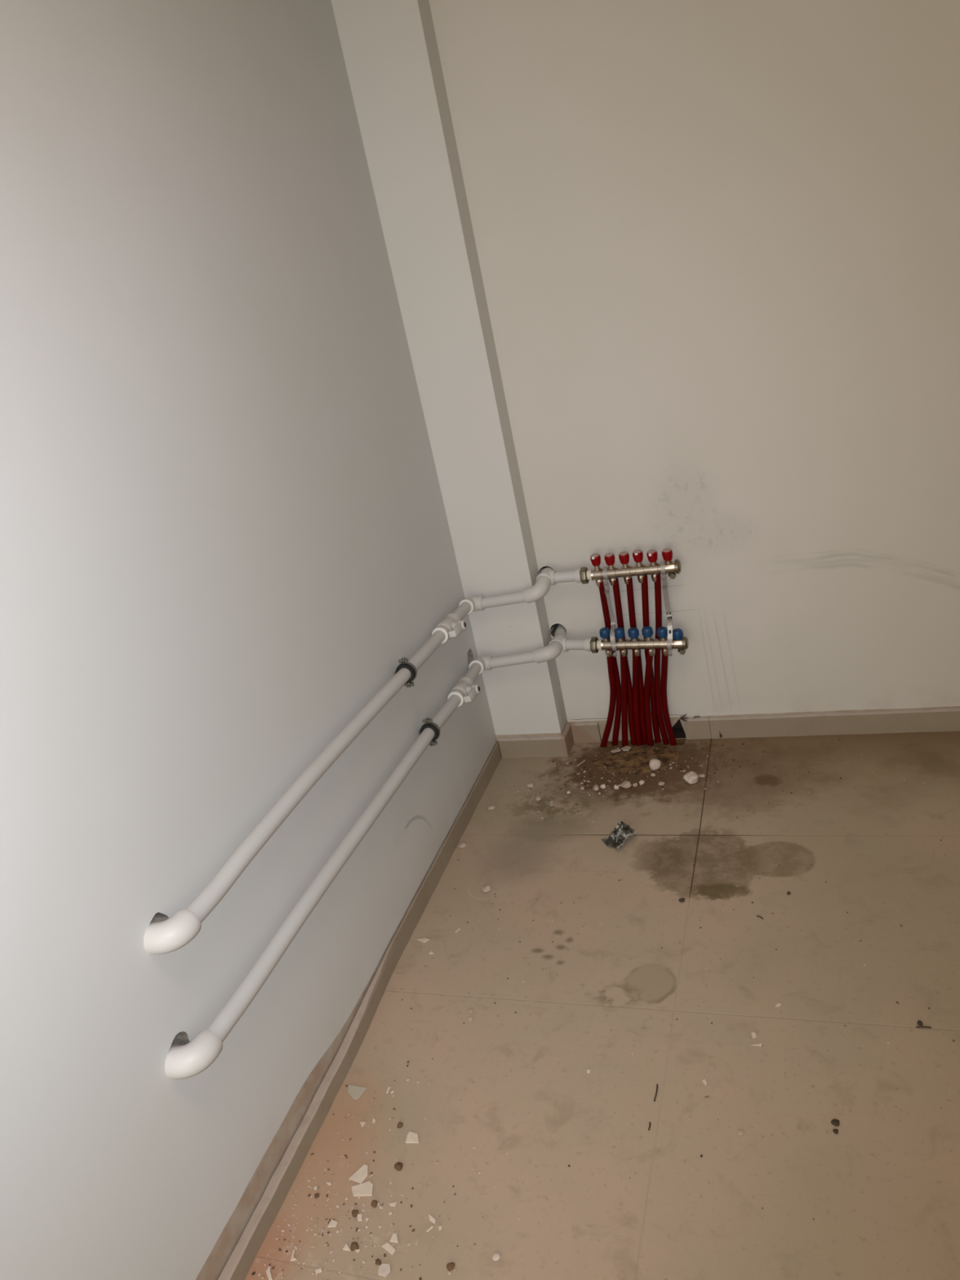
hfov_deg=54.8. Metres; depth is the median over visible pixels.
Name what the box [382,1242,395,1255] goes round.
flake
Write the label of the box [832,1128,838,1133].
pebble
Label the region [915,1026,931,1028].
straw
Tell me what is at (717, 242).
wall
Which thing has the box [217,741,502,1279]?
baseboard
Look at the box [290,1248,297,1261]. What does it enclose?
flake
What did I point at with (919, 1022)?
pebble
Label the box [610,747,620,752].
flake
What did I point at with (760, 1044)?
flake
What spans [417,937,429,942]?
flake
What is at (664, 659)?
tube
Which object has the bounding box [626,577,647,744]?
tube
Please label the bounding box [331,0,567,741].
wall pier
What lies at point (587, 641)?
socket
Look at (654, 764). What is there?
pebble
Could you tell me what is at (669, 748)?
crumbs
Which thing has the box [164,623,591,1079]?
pipe
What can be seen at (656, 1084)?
straw
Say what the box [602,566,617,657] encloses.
bracket
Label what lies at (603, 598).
tube
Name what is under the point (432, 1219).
flake
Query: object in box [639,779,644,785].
pebble
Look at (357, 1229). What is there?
crumbs
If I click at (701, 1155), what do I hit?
crumbs
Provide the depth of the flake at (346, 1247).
1.50 m
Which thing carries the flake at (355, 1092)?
on the floor
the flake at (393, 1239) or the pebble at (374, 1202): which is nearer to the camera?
the flake at (393, 1239)
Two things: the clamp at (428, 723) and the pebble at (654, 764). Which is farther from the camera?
the pebble at (654, 764)
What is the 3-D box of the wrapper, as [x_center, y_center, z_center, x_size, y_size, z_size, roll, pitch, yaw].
[0.361,0.503,2.396,0.096,0.025,0.078,-25,24,-31]
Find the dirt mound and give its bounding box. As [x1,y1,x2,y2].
[591,744,679,773]
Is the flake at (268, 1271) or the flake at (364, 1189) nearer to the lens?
the flake at (268, 1271)
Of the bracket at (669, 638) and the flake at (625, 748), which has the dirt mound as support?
the flake at (625, 748)
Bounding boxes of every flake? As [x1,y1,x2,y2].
[266,1266,272,1279]
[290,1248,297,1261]
[315,1267,322,1276]
[327,1219,337,1227]
[342,1243,351,1251]
[347,1084,366,1099]
[349,1164,368,1183]
[351,1181,373,1196]
[357,1213,362,1221]
[377,1263,391,1277]
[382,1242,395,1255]
[388,1201,396,1206]
[389,1233,398,1243]
[405,1131,418,1143]
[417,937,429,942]
[428,1213,435,1224]
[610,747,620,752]
[621,746,631,751]
[751,1031,756,1039]
[751,1043,762,1046]
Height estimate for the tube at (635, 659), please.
0.390 m
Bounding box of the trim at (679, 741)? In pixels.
[606,738,685,746]
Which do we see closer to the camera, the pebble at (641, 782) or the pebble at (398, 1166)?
the pebble at (398, 1166)
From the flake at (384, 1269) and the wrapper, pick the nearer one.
the flake at (384, 1269)
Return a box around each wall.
[0,0,497,1279]
[428,0,959,741]
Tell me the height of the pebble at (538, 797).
0.011 m
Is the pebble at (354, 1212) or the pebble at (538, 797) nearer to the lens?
the pebble at (354, 1212)
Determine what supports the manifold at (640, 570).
attached to the bracket at (612, 638)
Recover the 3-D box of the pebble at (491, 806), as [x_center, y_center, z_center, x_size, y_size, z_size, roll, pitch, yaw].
[0.033,0.483,2.674,0.023,0.010,0.022,-18,21,-14]
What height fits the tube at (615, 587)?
0.596 m
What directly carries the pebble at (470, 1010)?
on the floor
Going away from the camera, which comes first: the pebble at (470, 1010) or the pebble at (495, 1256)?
the pebble at (495, 1256)
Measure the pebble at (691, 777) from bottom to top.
0.030 m
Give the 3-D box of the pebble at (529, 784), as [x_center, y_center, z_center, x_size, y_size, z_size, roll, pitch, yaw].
[0.150,0.429,2.742,0.022,0.013,0.021,-4,22,21]
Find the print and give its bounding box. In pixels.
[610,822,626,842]
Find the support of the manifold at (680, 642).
attached to the bracket at (612, 638)
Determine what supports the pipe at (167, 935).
attached to the wall at (224, 530)
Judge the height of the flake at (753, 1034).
0.002 m
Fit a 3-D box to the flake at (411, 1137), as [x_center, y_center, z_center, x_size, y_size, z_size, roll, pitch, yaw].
[-0.120,0.899,1.670,0.028,0.003,0.023,-4,22,21]
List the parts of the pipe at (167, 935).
lever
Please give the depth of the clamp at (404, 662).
2.23 m
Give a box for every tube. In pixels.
[598,580,621,745]
[600,649,616,746]
[612,577,635,745]
[619,649,627,746]
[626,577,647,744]
[631,649,642,746]
[640,574,661,742]
[644,648,653,746]
[653,573,669,744]
[660,648,676,745]
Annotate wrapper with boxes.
[601,821,637,848]
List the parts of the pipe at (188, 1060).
lever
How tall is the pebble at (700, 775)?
0.009 m
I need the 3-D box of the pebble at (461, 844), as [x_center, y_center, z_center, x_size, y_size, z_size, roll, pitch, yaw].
[-0.050,0.558,2.524,0.025,0.010,0.025,-17,21,-12]
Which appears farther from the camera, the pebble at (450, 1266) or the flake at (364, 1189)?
the flake at (364, 1189)
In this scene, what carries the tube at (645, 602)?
hanging from the manifold at (640, 570)
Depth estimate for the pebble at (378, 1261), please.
1.46 m
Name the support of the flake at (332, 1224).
on the floor
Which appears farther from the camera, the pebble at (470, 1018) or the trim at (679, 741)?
the trim at (679, 741)
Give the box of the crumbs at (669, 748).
[495,743,774,822]
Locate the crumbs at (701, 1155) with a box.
[401,733,952,1220]
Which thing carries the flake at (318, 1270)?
on the floor
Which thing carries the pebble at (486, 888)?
on the floor
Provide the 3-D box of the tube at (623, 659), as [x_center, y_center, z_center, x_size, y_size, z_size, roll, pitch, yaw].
[0.438,0.190,2.780,0.030,0.391,0.090,-23,23,-27]
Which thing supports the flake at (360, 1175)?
on the floor
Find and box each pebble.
[350,1241,358,1250]
[351,1209,359,1217]
[370,1200,377,1207]
[375,1258,381,1264]
[394,1161,403,1170]
[396,1121,403,1128]
[446,1262,455,1271]
[457,841,466,848]
[467,1008,473,1013]
[467,1016,473,1021]
[481,884,491,893]
[487,804,495,809]
[492,1252,500,1261]
[527,782,533,787]
[534,795,541,800]
[592,784,599,791]
[600,783,605,788]
[613,784,618,789]
[620,780,631,788]
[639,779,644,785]
[648,758,661,770]
[657,781,664,785]
[678,897,684,902]
[683,771,698,784]
[697,773,705,777]
[737,1129,743,1135]
[831,1119,839,1126]
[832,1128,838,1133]
[916,1020,923,1025]
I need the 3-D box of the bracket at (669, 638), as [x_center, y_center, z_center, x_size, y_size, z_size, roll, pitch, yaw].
[0.531,-0.097,2.616,0.025,0.268,0.109,-4,22,21]
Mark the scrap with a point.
(682, 717)
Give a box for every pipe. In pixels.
[143,566,581,954]
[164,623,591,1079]
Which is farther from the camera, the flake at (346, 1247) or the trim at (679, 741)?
the trim at (679, 741)
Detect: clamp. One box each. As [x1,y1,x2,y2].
[393,657,417,687]
[417,717,439,746]
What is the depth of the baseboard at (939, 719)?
2.67 m
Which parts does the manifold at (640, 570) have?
valve stem, valve stem, valve stem, valve stem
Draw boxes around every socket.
[574,568,581,582]
[584,637,591,651]
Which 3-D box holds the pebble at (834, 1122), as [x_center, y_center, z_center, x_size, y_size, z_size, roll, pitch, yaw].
[0.586,0.796,1.527,0.014,0.006,0.012,-4,22,21]
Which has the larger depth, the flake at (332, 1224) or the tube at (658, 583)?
the tube at (658, 583)
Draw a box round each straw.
[653,1084,657,1102]
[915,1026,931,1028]
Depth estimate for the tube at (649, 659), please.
2.75 m
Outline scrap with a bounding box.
[680,714,688,721]
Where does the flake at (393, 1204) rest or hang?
on the floor
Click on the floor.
(882, 1193)
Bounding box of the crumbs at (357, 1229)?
[251,1060,519,1279]
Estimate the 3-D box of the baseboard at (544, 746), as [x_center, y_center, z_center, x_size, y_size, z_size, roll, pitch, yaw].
[0.180,0.318,2.935,0.218,0.070,0.099,-4,22,21]
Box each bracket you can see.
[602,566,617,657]
[660,560,672,655]
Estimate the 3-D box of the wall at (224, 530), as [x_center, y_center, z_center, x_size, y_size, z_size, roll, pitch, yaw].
[-0.949,-0.058,0.505,0.200,2.900,5.309,-5,22,19]
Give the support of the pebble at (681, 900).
on the floor
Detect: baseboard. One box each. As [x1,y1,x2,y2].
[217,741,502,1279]
[497,722,573,758]
[570,707,959,742]
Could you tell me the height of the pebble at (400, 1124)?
0.009 m
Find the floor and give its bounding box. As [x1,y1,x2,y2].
[244,731,959,1279]
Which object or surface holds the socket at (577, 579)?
attached to the pipe at (167, 935)
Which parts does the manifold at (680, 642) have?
valve stem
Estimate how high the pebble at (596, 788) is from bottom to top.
0.016 m
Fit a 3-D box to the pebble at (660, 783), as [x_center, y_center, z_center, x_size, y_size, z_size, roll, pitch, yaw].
[0.510,0.404,2.603,0.019,0.008,0.018,-4,22,21]
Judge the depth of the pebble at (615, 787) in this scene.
2.62 m
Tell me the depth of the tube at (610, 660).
2.79 m
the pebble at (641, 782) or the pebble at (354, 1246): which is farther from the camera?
the pebble at (641, 782)
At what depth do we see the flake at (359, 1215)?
1.54 m
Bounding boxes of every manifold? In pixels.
[579,547,680,586]
[590,626,688,657]
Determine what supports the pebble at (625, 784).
on the floor
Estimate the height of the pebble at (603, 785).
0.013 m
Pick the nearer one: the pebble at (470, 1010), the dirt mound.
the pebble at (470, 1010)
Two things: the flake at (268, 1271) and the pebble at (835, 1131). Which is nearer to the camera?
the flake at (268, 1271)
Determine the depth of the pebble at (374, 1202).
1.56 m
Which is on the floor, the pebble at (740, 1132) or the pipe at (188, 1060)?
the pebble at (740, 1132)

